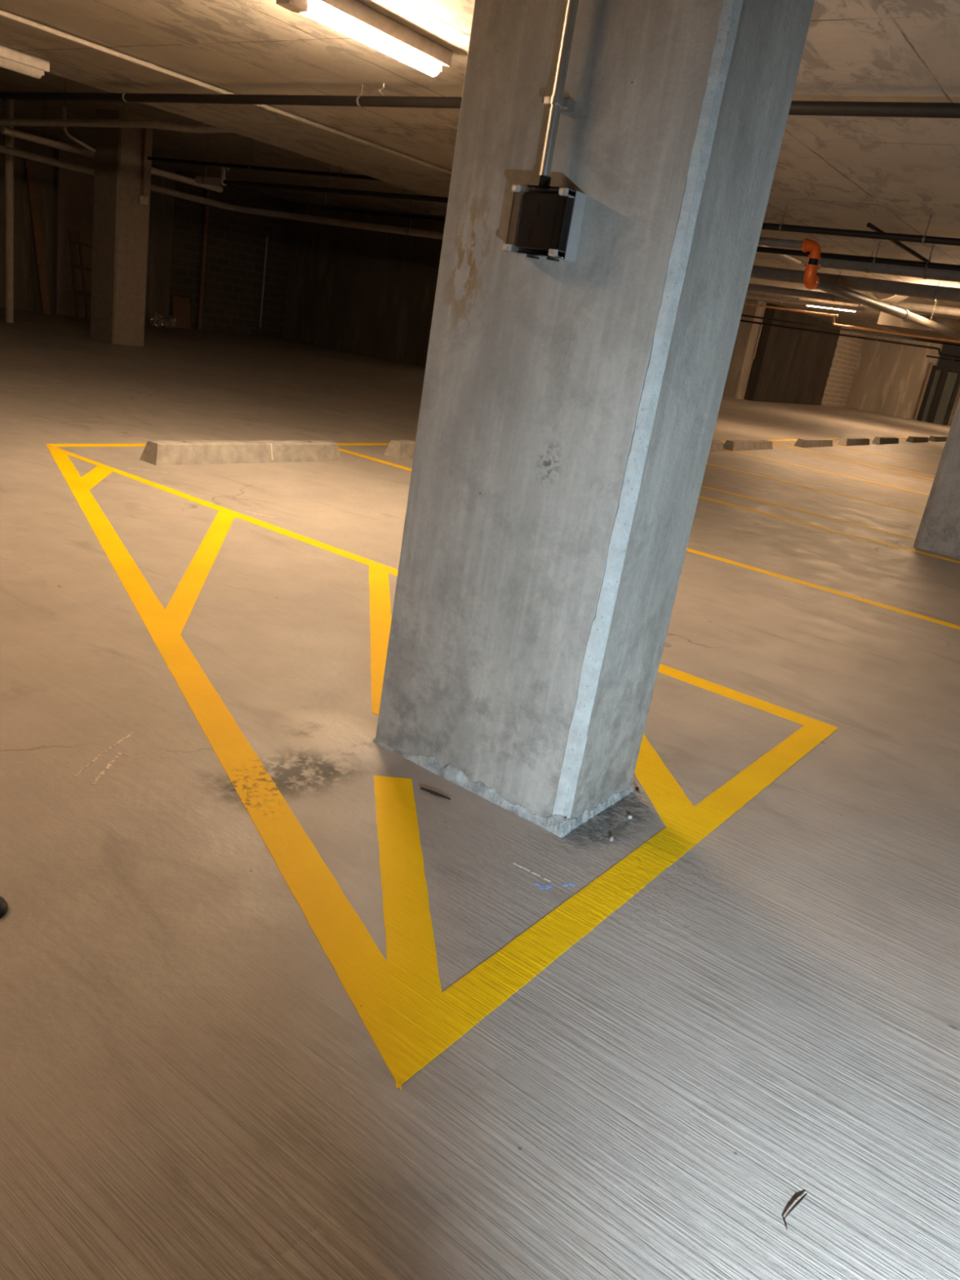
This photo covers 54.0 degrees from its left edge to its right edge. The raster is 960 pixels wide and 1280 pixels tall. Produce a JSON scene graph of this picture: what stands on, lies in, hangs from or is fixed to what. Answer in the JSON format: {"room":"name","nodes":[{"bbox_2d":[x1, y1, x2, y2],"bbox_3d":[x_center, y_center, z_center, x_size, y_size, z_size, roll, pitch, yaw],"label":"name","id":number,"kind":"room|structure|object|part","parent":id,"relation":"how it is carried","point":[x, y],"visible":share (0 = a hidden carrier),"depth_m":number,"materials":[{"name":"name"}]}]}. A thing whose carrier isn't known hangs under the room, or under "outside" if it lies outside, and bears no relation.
{"room":"parking garage","nodes":[
{"label":"parking garage","id":0,"kind":"room"},
{"bbox_2d":[0,125,294,337],"bbox_3d":[-13.473,-7.651,14.620,0.300,3.550,27.600,21,22,32],"label":"wall","id":1,"kind":"structure","parent":0,"point":[236,242],"depth_m":22.98,"materials":[{"name":"grey concrete"}]},
{"bbox_2d":[53,137,94,318],"bbox_3d":[-8.757,-8.885,20.539,0.120,3.500,1.030,21,22,32],"label":"wall panel","id":2,"kind":"object","parent":1,"relation":"attached to","point":[74,190],"visible":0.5,"depth_m":20.40,"materials":[{"name":"grey concrete"}]},
{"bbox_2d":[282,201,445,367],"bbox_3d":[-2.593,-8.948,23.863,6.900,3.550,0.300,21,22,32],"label":"wall","id":3,"kind":"structure","parent":0,"point":[372,293],"depth_m":23.95,"materials":[{"name":"concrete"}]},
{"bbox_2d":[0,307,959,1279],"bbox_3d":[10.372,-5.028,23.499,30.400,0.414,69.000,21,22,32],"label":"floor","id":4,"kind":"structure","parent":0,"point":[192,1088],"depth_m":2.27,"materials":[{"name":"concrete"}]},
{"bbox_2d":[0,895,8,918],"bbox_3d":[-1.023,0.545,1.942,0.090,0.032,0.090,21,22,32],"label":"cap","id":5,"kind":"object","parent":4,"relation":"on","point":[3,904],"visible":1,"depth_m":1.95,"materials":[{"name":"black plastic"}]},
{"bbox_2d":[4,99,13,322],"bbox_3d":[-7.987,-7.216,15.977,0.130,3.500,0.130,21,22,32],"label":"pipe","id":6,"kind":"object","parent":4,"relation":"on","point":[9,104],"visible":0.8,"depth_m":15.97,"materials":[{"name":"white plastic"}]},
{"bbox_2d":[24,158,50,314],"bbox_3d":[-9.296,-8.460,19.803,0.529,3.000,0.143,5,19,-14],"label":"board","id":7,"kind":"object","parent":4,"relation":"on","point":[29,166],"visible":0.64,"depth_m":19.77,"materials":[{"name":"brown wood"}]},
{"bbox_2d":[67,229,92,319],"bbox_3d":[-8.562,-8.029,20.820,0.340,1.787,1.024,21,22,32],"label":"ladder","id":8,"kind":"object","parent":4,"relation":"on","point":[79,242],"visible":0.59,"depth_m":20.54,"materials":[{"name":"brown wood"}]},
{"bbox_3d":[-8.834,-7.952,20.458,0.345,1.787,0.043,17,20,21],"label":"rail","id":9,"kind":"part","parent":8,"relation":"part of","materials":[{"name":"brown wood"}]},
{"bbox_3d":[-8.704,-7.989,20.631,0.345,1.787,0.043,17,20,21],"label":"rail","id":10,"kind":"part","parent":8,"relation":"part of","materials":[{"name":"brown wood"}]},
{"bbox_2d":[74,732,133,776],"bbox_3d":[-1.055,0.318,2.647,0.014,0.001,0.302,12,19,6],"label":"chalk mark","id":11,"kind":"object","parent":4,"relation":"on","point":[128,735],"visible":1,"depth_m":2.63,"materials":[{"name":"white paint"}]},
{"bbox_2d":[91,752,140,784],"bbox_3d":[-0.994,0.353,2.571,0.065,0.001,0.190,9,18,-2],"label":"chalk mark","id":12,"kind":"object","parent":4,"relation":"on","point":[108,765],"visible":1,"depth_m":2.58,"materials":[{"name":"white paint"}]},
{"bbox_2d":[90,109,152,346],"bbox_3d":[-5.934,-6.729,15.556,0.690,3.500,0.610,21,22,32],"label":"concrete pillar","id":13,"kind":"structure","parent":4,"relation":"on","point":[120,242],"depth_m":15.34,"materials":[{"name":"grey concrete"}]},
{"bbox_2d":[137,128,147,205],"bbox_3d":[-5.394,-7.599,15.124,0.081,1.130,0.140,21,22,32],"label":"conduit","id":14,"kind":"object","parent":13,"relation":"attached to","point":[142,200],"visible":0.94,"depth_m":15.18,"materials":[{"name":"metal"}]},
{"bbox_2d":[148,311,165,326],"bbox_3d":[-7.678,-7.640,22.395,0.386,0.334,0.389,21,22,32],"label":"crumpled bag","id":15,"kind":"object","parent":4,"relation":"on","point":[157,319],"visible":1,"depth_m":22.30,"materials":[{"name":"plastic"}]},
{"bbox_2d":[164,315,177,328],"bbox_3d":[-7.462,-7.672,22.687,0.325,0.279,0.317,7,19,-9],"label":"crumpled bag","id":16,"kind":"object","parent":4,"relation":"on","point":[170,322],"visible":0.94,"depth_m":22.59,"materials":[{"name":"plastic"}]},
{"bbox_2d":[171,295,191,328],"bbox_3d":[-7.333,-8.033,23.119,0.150,0.720,0.500,21,22,32],"label":"board","id":17,"kind":"object","parent":4,"relation":"on","point":[180,305],"visible":0.79,"depth_m":23.11,"materials":[{"name":"brown wood"}]},
{"bbox_2d":[197,189,209,329],"bbox_3d":[-6.793,-9.326,23.137,0.100,3.300,0.100,21,22,32],"label":"pipe","id":18,"kind":"object","parent":4,"relation":"on","point":[207,191],"visible":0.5,"depth_m":23.11,"materials":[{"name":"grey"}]},
{"bbox_2d":[139,440,341,465],"bbox_3d":[-1.796,-1.479,7.368,0.196,0.148,1.840,21,22,32],"label":"wheel stop","id":19,"kind":"object","parent":4,"relation":"on","point":[154,452],"visible":1,"depth_m":7.18,"materials":[{"name":"concrete"}]},
{"bbox_2d":[259,236,267,327],"bbox_3d":[-5.659,-9.346,24.628,0.044,2.250,0.044,21,22,32],"label":"pipe","id":20,"kind":"object","parent":4,"relation":"on","point":[266,246],"visible":1,"depth_m":24.60,"materials":[{"name":"white plastic"}]},
{"bbox_2d":[383,440,415,458],"bbox_3d":[-0.265,-1.923,9.441,0.196,0.148,1.840,21,22,32],"label":"wheel stop","id":21,"kind":"object","parent":4,"relation":"on","point":[398,449],"visible":0.16,"depth_m":8.75,"materials":[{"name":"concrete"}]},
{"bbox_2d":[420,786,450,799],"bbox_3d":[-0.130,0.443,2.719,0.099,0.010,0.013,17,20,22],"label":"wood splinter","id":22,"kind":"object","parent":4,"relation":"on","point":[432,792],"visible":1,"depth_m":2.71,"materials":[{"name":"brown wood"}]},
{"bbox_2d":[45,444,838,1091],"bbox_3d":[-1.588,-0.304,4.224,5.675,0.002,2.679,21,22,32],"label":"floor marking","id":23,"kind":"object","parent":4,"relation":"on","point":[400,1000],"visible":0.84,"depth_m":2.46,"materials":[{"name":"yellow paint"}]},
{"bbox_2d":[48,436,908,446],"bbox_3d":[5.057,-3.729,17.423,0.100,0.154,27.310,21,22,32],"label":"parking line","id":24,"kind":"object","parent":4,"relation":"on","point":[109,444],"visible":0.32,"depth_m":7.20,"materials":[{"name":"yellow paint"}]},
{"bbox_2d":[513,862,551,881],"bbox_3d":[0.134,0.595,2.415,0.111,0.001,0.006,20,21,29],"label":"chalk mark","id":25,"kind":"object","parent":4,"relation":"on","point":[513,863],"visible":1,"depth_m":2.41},
{"bbox_2d":[534,882,575,888],"bbox_3d":[0.191,0.620,2.371,0.107,0.001,0.028,4,19,-15],"label":"chalk mark","id":26,"kind":"object","parent":4,"relation":"on","point":[536,883],"visible":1,"depth_m":2.37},
{"bbox_2d":[373,0,814,837],"bbox_3d":[0.288,-0.908,2.522,0.722,2.804,0.432,21,22,32],"label":"concrete pillar","id":27,"kind":"structure","parent":4,"relation":"on","point":[568,415],"depth_m":2.42,"materials":[{"name":"concrete"}]},
{"bbox_2d":[502,183,586,262],"bbox_3d":[0.153,-1.011,2.287,0.162,0.156,0.088,21,22,32],"label":"junction box","id":28,"kind":"object","parent":27,"relation":"attached to","point":[545,222],"visible":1,"depth_m":2.25,"materials":[{"name":"grey plastic"}]},
{"bbox_2d":[535,0,578,186],"bbox_3d":[0.249,-1.645,2.106,0.060,1.174,0.058,-7,24,-40],"label":"conduit","id":29,"kind":"object","parent":27,"relation":"attached to","point":[557,103],"visible":0.94,"depth_m":2.21,"materials":[{"name":"silver metal"}]},
{"bbox_2d":[608,835,613,841],"bbox_3d":[0.368,0.555,2.634,0.013,0.013,0.015,21,22,32],"label":"crumb","id":30,"kind":"object","parent":4,"relation":"on","point":[611,838],"visible":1,"depth_m":2.63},
{"bbox_2d":[338,448,959,629],"bbox_3d":[1.689,-0.576,6.655,7.930,0.001,0.100,22,22,32],"label":"parking line","id":31,"kind":"object","parent":4,"relation":"on","point":[790,579],"visible":0.44,"depth_m":6.33,"materials":[{"name":"yellow paint"}]},
{"bbox_2d":[709,440,723,452],"bbox_3d":[3.205,-2.897,14.049,0.196,0.148,1.840,21,22,32],"label":"wheel stop","id":32,"kind":"object","parent":4,"relation":"on","point":[716,446],"visible":0.2,"depth_m":14.53,"materials":[{"name":"concrete"}]},
{"bbox_2d":[722,298,766,399],"bbox_3d":[9.270,-10.314,33.495,0.800,3.357,0.800,21,22,32],"label":"concrete pillar","id":33,"kind":"structure","parent":4,"relation":"on","point":[741,361],"depth_m":33.17,"materials":[{"name":"grey concrete"}]},
{"bbox_2d":[752,324,762,359],"bbox_3d":[9.829,-10.571,33.337,0.090,1.200,0.100,21,22,32],"label":"conduit","id":34,"kind":"object","parent":33,"relation":"attached to","point":[757,340],"visible":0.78,"depth_m":33.31,"materials":[{"name":"white plastic"}]},
{"bbox_2d":[723,440,773,450],"bbox_3d":[4.516,-3.271,15.788,0.196,0.148,1.840,21,22,32],"label":"wheel stop","id":35,"kind":"object","parent":4,"relation":"on","point":[731,445],"visible":0.99,"depth_m":15.53,"materials":[{"name":"concrete"}]},
{"bbox_2d":[783,1193,807,1230],"bbox_3d":[0.521,0.943,1.563,0.012,0.007,0.094,22,22,33],"label":"twig","id":36,"kind":"object","parent":4,"relation":"on","point":[798,1202],"visible":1,"depth_m":1.56,"materials":[{"name":"wood"}]},
{"bbox_3d":[0.526,0.941,1.569,0.079,0.006,0.004,-8,25,-42],"label":"stem","id":37,"kind":"part","parent":36,"relation":"part of","materials":[{"name":"brown wood"}]},
{"bbox_2d":[701,485,915,539],"bbox_3d":[2.436,-1.678,10.290,4.580,0.001,0.100,21,22,32],"label":"parking line","id":38,"kind":"object","parent":4,"relation":"on","point":[701,486],"visible":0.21,"depth_m":9.64,"materials":[{"name":"yellow paint"}]},
{"bbox_2d":[794,438,832,447],"bbox_3d":[6.591,-3.882,18.527,0.196,0.148,1.840,21,22,32],"label":"wheel stop","id":39,"kind":"object","parent":4,"relation":"on","point":[802,442],"visible":0.99,"depth_m":18.27,"materials":[{"name":"concrete"}]},
{"bbox_2d":[706,463,923,514],"bbox_3d":[4.306,-1.870,11.787,5.831,0.001,0.100,21,22,32],"label":"parking line","id":40,"kind":"object","parent":4,"relation":"on","point":[707,464],"visible":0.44,"depth_m":11.82,"materials":[{"name":"yellow paint"}]},
{"bbox_2d":[723,448,928,494],"bbox_3d":[5.795,-2.294,13.762,5.830,0.002,0.100,22,22,32],"label":"parking line","id":41,"kind":"object","parent":4,"relation":"on","point":[723,449],"visible":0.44,"depth_m":14.13,"materials":[{"name":"yellow paint"}]},
{"bbox_2d":[698,495,959,563],"bbox_3d":[2.480,-1.331,9.283,5.930,0.001,0.150,21,22,32],"label":"parking line","id":42,"kind":"object","parent":4,"relation":"on","point":[703,497],"visible":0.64,"depth_m":8.73,"materials":[{"name":"yellow paint"}]},
{"bbox_2d":[837,437,869,445],"bbox_3d":[8.256,-4.372,20.725,0.196,0.148,1.840,21,22,32],"label":"wheel stop","id":43,"kind":"object","parent":4,"relation":"on","point":[843,441],"visible":1,"depth_m":20.42,"materials":[{"name":"concrete"}]},
{"bbox_2d":[773,445,933,479],"bbox_3d":[7.335,-2.747,15.795,5.830,0.002,0.100,21,22,32],"label":"parking line","id":44,"kind":"object","parent":4,"relation":"on","point":[774,446],"visible":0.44,"depth_m":16.33,"materials":[{"name":"yellow paint"}]},
{"bbox_2d":[773,442,934,476],"bbox_3d":[7.751,-2.869,16.345,5.830,0.002,0.100,21,22,32],"label":"parking line","id":45,"kind":"object","parent":4,"relation":"on","point":[773,442],"visible":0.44,"depth_m":16.99,"materials":[{"name":"yellow paint"}]},
{"bbox_2d":[832,444,937,466],"bbox_3d":[9.297,-3.324,18.385,5.830,0.002,0.100,21,22,32],"label":"parking line","id":46,"kind":"object","parent":4,"relation":"on","point":[833,444],"visible":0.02,"depth_m":19.09,"materials":[{"name":"yellow paint"}]},
{"bbox_2d":[871,436,898,444],"bbox_3d":[9.861,-4.844,22.844,0.196,0.148,1.840,21,22,32],"label":"wheel stop","id":47,"kind":"object","parent":4,"relation":"on","point":[878,440],"visible":0.97,"depth_m":22.54,"materials":[{"name":"concrete"}]},
{"bbox_2d":[905,435,928,442],"bbox_3d":[11.853,-5.431,25.473,0.196,0.148,1.840,21,22,32],"label":"wheel stop","id":48,"kind":"object","parent":4,"relation":"on","point":[911,438],"visible":0.98,"depth_m":25.13,"materials":[{"name":"concrete"}]},
{"bbox_2d":[913,397,959,558],"bbox_3d":[4.668,-2.064,8.121,0.900,2.804,0.501,21,22,32],"label":"concrete pillar","id":49,"kind":"structure","parent":4,"relation":"on","point":[939,530],"depth_m":8.39,"materials":[{"name":"grey concrete"}]},
{"bbox_2d":[928,435,946,441],"bbox_3d":[13.398,-5.886,27.514,0.196,0.148,1.840,21,22,32],"label":"wheel stop","id":50,"kind":"object","parent":4,"relation":"on","point":[933,438],"visible":0.92,"depth_m":27.09,"materials":[{"name":"concrete"}]},
{"bbox_2d":[0,0,959,317],"bbox_3d":[3.750,-2.649,3.853,18.600,0.700,29.400,21,22,32],"label":"ceiling","id":51,"kind":"structure","parent":0,"point":[891,174],"depth_m":6.73,"materials":[{"name":"grey concrete"}]},
{"bbox_2d":[0,44,49,79],"bbox_3d":[-4.148,-4.752,7.501,0.170,0.150,1.420,21,22,32],"label":"lamp","id":52,"kind":"object","parent":51,"relation":"attached to","point":[11,59],"visible":1,"depth_m":7.85,"materials":[{"name":"white metal"}]},
{"bbox_2d":[0,9,452,174],"bbox_3d":[-1.679,-4.733,8.515,0.060,0.039,11.003,22,22,33],"label":"conduit","id":53,"kind":"object","parent":51,"relation":"attached to","point":[2,13],"visible":0.91,"depth_m":7.62,"materials":[{"name":"white plastic"}]},
{"bbox_2d":[275,0,452,76],"bbox_3d":[-0.627,-3.391,5.220,0.170,0.150,1.300,21,22,32],"label":"lamp","id":54,"kind":"object","parent":51,"relation":"attached to","point":[353,19],"visible":1,"depth_m":5.20,"materials":[{"name":"white plastic"}]},
{"bbox_2d":[0,83,959,118],"bbox_3d":[0.572,-3.456,6.007,13.601,0.149,0.088,21,22,31],"label":"pipe","id":55,"kind":"object","parent":51,"relation":"hanging from","point":[855,108],"visible":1,"depth_m":6.86,"materials":[{"name":"black metal"}]},
{"bbox_2d":[378,83,384,95],"bbox_3d":[-0.707,-3.970,6.783,0.012,0.079,0.053,21,22,32],"label":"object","id":56,"kind":"object","parent":55,"relation":"attached to","point":[383,87],"visible":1,"depth_m":6.78,"materials":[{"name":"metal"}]},
{"bbox_2d":[222,179,959,245],"bbox_3d":[2.286,-4.273,9.411,15.000,0.234,0.075,22,22,32],"label":"pipe","id":57,"kind":"object","parent":51,"relation":"hanging from","point":[778,227],"visible":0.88,"depth_m":8.98,"materials":[{"name":"black metal"}]},
{"bbox_2d":[431,208,821,289],"bbox_3d":[1.493,-4.847,11.323,5.367,0.617,0.235,21,22,32],"label":"pipe","id":58,"kind":"object","parent":51,"relation":"hanging from","point":[811,281],"visible":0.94,"depth_m":9.97,"materials":[{"name":"orange metal"}]},
{"bbox_2d":[322,206,959,271],"bbox_3d":[3.368,-4.576,10.847,15.003,0.234,0.071,22,22,33],"label":"pipe","id":59,"kind":"object","parent":51,"relation":"hanging from","point":[876,260],"visible":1,"depth_m":10.49,"materials":[{"name":"black metal"}]},
{"bbox_2d":[757,244,801,264],"bbox_3d":[3.576,-4.970,11.872,0.044,0.044,2.800,21,22,32],"label":"conduit","id":60,"kind":"object","parent":51,"relation":"attached to","point":[787,256],"visible":0.42,"depth_m":12.59,"materials":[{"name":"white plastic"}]},
{"bbox_2d":[745,293,864,311],"bbox_3d":[4.868,-6.964,18.678,5.608,0.244,0.100,23,23,35],"label":"pipe","id":61,"kind":"object","parent":51,"relation":"hanging from","point":[748,295],"visible":0.6,"depth_m":17.70,"materials":[{"name":"white plastic"}]},
{"bbox_2d":[799,297,860,311],"bbox_3d":[6.894,-6.640,18.605,1.170,0.168,0.170,21,22,32],"label":"lamp","id":62,"kind":"object","parent":51,"relation":"attached to","point":[800,298],"visible":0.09,"depth_m":18.52,"materials":[{"name":"white"}]},
{"bbox_2d":[743,293,959,342],"bbox_3d":[8.046,-5.768,17.131,13.007,0.508,0.091,22,22,34],"label":"copper pipe","id":63,"kind":"object","parent":51,"relation":"hanging from","point":[833,316],"visible":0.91,"depth_m":17.94,"materials":[{"name":"metal"}]},
{"bbox_2d":[746,283,959,316],"bbox_3d":[7.013,-5.322,14.906,14.002,0.260,0.145,22,22,33],"label":"drain pipe","id":64,"kind":"object","parent":51,"relation":"hanging from","point":[944,310],"visible":0.46,"depth_m":15.68,"materials":[{"name":"metal"}]},
{"bbox_2d":[750,265,959,302],"bbox_3d":[6.114,-4.508,12.151,12.001,0.325,0.180,22,22,32],"label":"drain pipe","id":65,"kind":"object","parent":51,"relation":"hanging from","point":[933,292],"visible":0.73,"depth_m":12.67,"materials":[{"name":"metal"}]},
{"bbox_2d":[815,275,959,340],"bbox_3d":[6.006,-4.729,13.184,0.133,0.596,8.031,22,22,32],"label":"drain pipe","id":66,"kind":"object","parent":51,"relation":"hanging from","point":[825,286],"visible":0.89,"depth_m":12.15,"materials":[{"name":"metal"}]},
{"bbox_2d":[866,291,908,304],"bbox_3d":[6.338,-5.371,14.721,0.600,0.174,0.500,21,22,32],"label":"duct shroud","id":67,"kind":"object","parent":51,"relation":"hanging from","point":[895,299],"visible":0.71,"depth_m":14.63,"materials":[{"name":"beige metal"}]},
{"bbox_2d":[817,250,959,282],"bbox_3d":[6.875,-3.492,9.442,7.302,0.275,0.161,22,22,33],"label":"drain pipe","id":68,"kind":"object","parent":51,"relation":"hanging from","point":[898,270],"visible":0.61,"depth_m":10.85,"materials":[{"name":"metal"}]},
{"bbox_2d":[866,222,930,262],"bbox_3d":[4.292,-4.045,9.560,0.040,0.124,2.301,22,22,33],"label":"pipe","id":69,"kind":"object","parent":51,"relation":"hanging from","point":[869,225],"visible":0.77,"depth_m":9.57,"materials":[{"name":"black metal"}]},
{"bbox_2d":[902,313,959,328],"bbox_3d":[8.004,-5.480,15.971,1.548,0.349,0.168,23,23,36],"label":"drain pipe","id":70,"kind":"object","parent":51,"relation":"hanging from","point":[946,322],"visible":0.48,"depth_m":16.00,"materials":[{"name":"white plastic"}]},
{"bbox_2d":[0,66,959,347],"bbox_3d":[6.761,-7.084,16.897,30.400,0.300,55.000,21,22,32],"label":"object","id":71,"kind":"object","parent":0,"point":[232,148],"depth_m":18.11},
{"bbox_2d":[0,100,222,192],"bbox_3d":[-5.906,-8.225,15.606,0.110,0.725,4.081,21,22,31],"label":"drain pipe","id":72,"kind":"object","parent":71,"relation":"hanging from","point":[45,141],"visible":0.79,"depth_m":14.96,"materials":[{"name":"white plastic"}]},
{"bbox_2d":[62,106,95,152],"bbox_3d":[-6.012,-7.649,14.132,0.050,0.504,0.531,21,22,32],"label":"curved pipe","id":73,"kind":"object","parent":72,"relation":"attached to","point":[65,131],"visible":0.89,"depth_m":14.09,"materials":[{"name":"white plastic"}]},
{"bbox_2d":[0,84,231,133],"bbox_3d":[-5.410,-7.087,12.390,6.946,0.665,0.426,21,22,32],"label":"drain pipe","id":74,"kind":"object","parent":71,"relation":"hanging from","point":[123,123],"visible":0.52,"depth_m":11.63,"materials":[{"name":"white plastic"}]},
{"bbox_2d":[195,134,229,186],"bbox_3d":[-4.412,-7.953,15.605,0.780,0.763,0.130,21,22,32],"label":"valve","id":75,"kind":"object","parent":71,"relation":"hanging from","point":[205,180],"visible":0.89,"depth_m":15.62,"materials":[{"name":"grey metal"}]},
{"bbox_3d":[-4.235,-7.705,15.524,0.067,0.280,0.070,21,22,32],"label":"stem","id":76,"kind":"part","parent":75,"relation":"part of","materials":[{"name":"white metal"}]},
{"bbox_2d":[0,100,443,239],"bbox_3d":[-2.520,-6.614,13.104,9.956,1.095,6.261,21,22,32],"label":"drain pipe","id":77,"kind":"object","parent":71,"relation":"hanging from","point":[4,149],"visible":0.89,"depth_m":16.55,"materials":[{"name":"white plastic"}]},
{"bbox_2d":[146,138,382,181],"bbox_3d":[-3.207,-7.105,13.536,5.002,0.665,0.064,21,22,31],"label":"pipe","id":78,"kind":"object","parent":71,"relation":"hanging from","point":[340,174],"visible":0.8,"depth_m":13.52,"materials":[{"name":"metal"}]},
{"bbox_2d":[739,319,959,358],"bbox_3d":[10.718,-6.921,20.918,13.506,1.304,0.075,22,22,33],"label":"pipe","id":79,"kind":"object","parent":71,"relation":"hanging from","point":[744,321],"visible":0.94,"depth_m":22.29,"materials":[{"name":"black metal"}]},
{"bbox_2d":[876,311,959,344],"bbox_3d":[14.924,-4.801,16.248,14.600,1.000,4.100,21,22,32],"label":"trim","id":80,"kind":"structure","parent":71,"relation":"attached to","point":[893,322],"depth_m":18.54,"materials":[{"name":"concrete"}]},
{"bbox_2d":[741,314,959,346],"bbox_3d":[9.359,-6.156,19.336,13.506,0.162,0.058,22,22,33],"label":"pipe","id":81,"kind":"object","parent":80,"relation":"hanging from","point":[742,315],"visible":0.76,"depth_m":20.25,"materials":[{"name":"black metal"}]},
{"bbox_2d":[926,346,959,361],"bbox_3d":[13.508,-6.090,19.899,7.503,1.340,0.050,22,22,33],"label":"pipe","id":82,"kind":"object","parent":71,"relation":"hanging from","point":[928,356],"visible":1,"depth_m":21.92,"materials":[{"name":"black metal"}]},
{"bbox_2d":[743,302,865,407],"bbox_3d":[13.370,-11.159,38.099,0.480,3.400,11.600,21,22,32],"label":"wall","id":83,"kind":"structure","parent":0,"point":[789,366],"depth_m":36.61,"materials":[{"name":"concrete"}]},
{"bbox_2d":[844,333,959,426],"bbox_3d":[25.556,-8.640,36.693,21.820,3.400,0.400,21,22,32],"label":"wall","id":84,"kind":"structure","parent":0,"point":[890,379],"depth_m":41.42,"materials":[{"name":"concrete"}]},
{"bbox_2d":[914,362,933,420],"bbox_3d":[19.186,-10.690,40.707,0.080,2.500,0.150,21,22,32],"label":"trim","id":85,"kind":"structure","parent":84,"relation":"attached to","point":[931,364],"depth_m":40.63,"materials":[{"name":"metal"}]},
{"bbox_2d":[916,364,959,425],"bbox_3d":[19.783,-10.465,40.463,1.260,2.420,0.300,21,22,32],"label":"door","id":86,"kind":"structure","parent":84,"relation":"in","point":[943,385],"depth_m":40.44,"materials":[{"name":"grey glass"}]}
]}

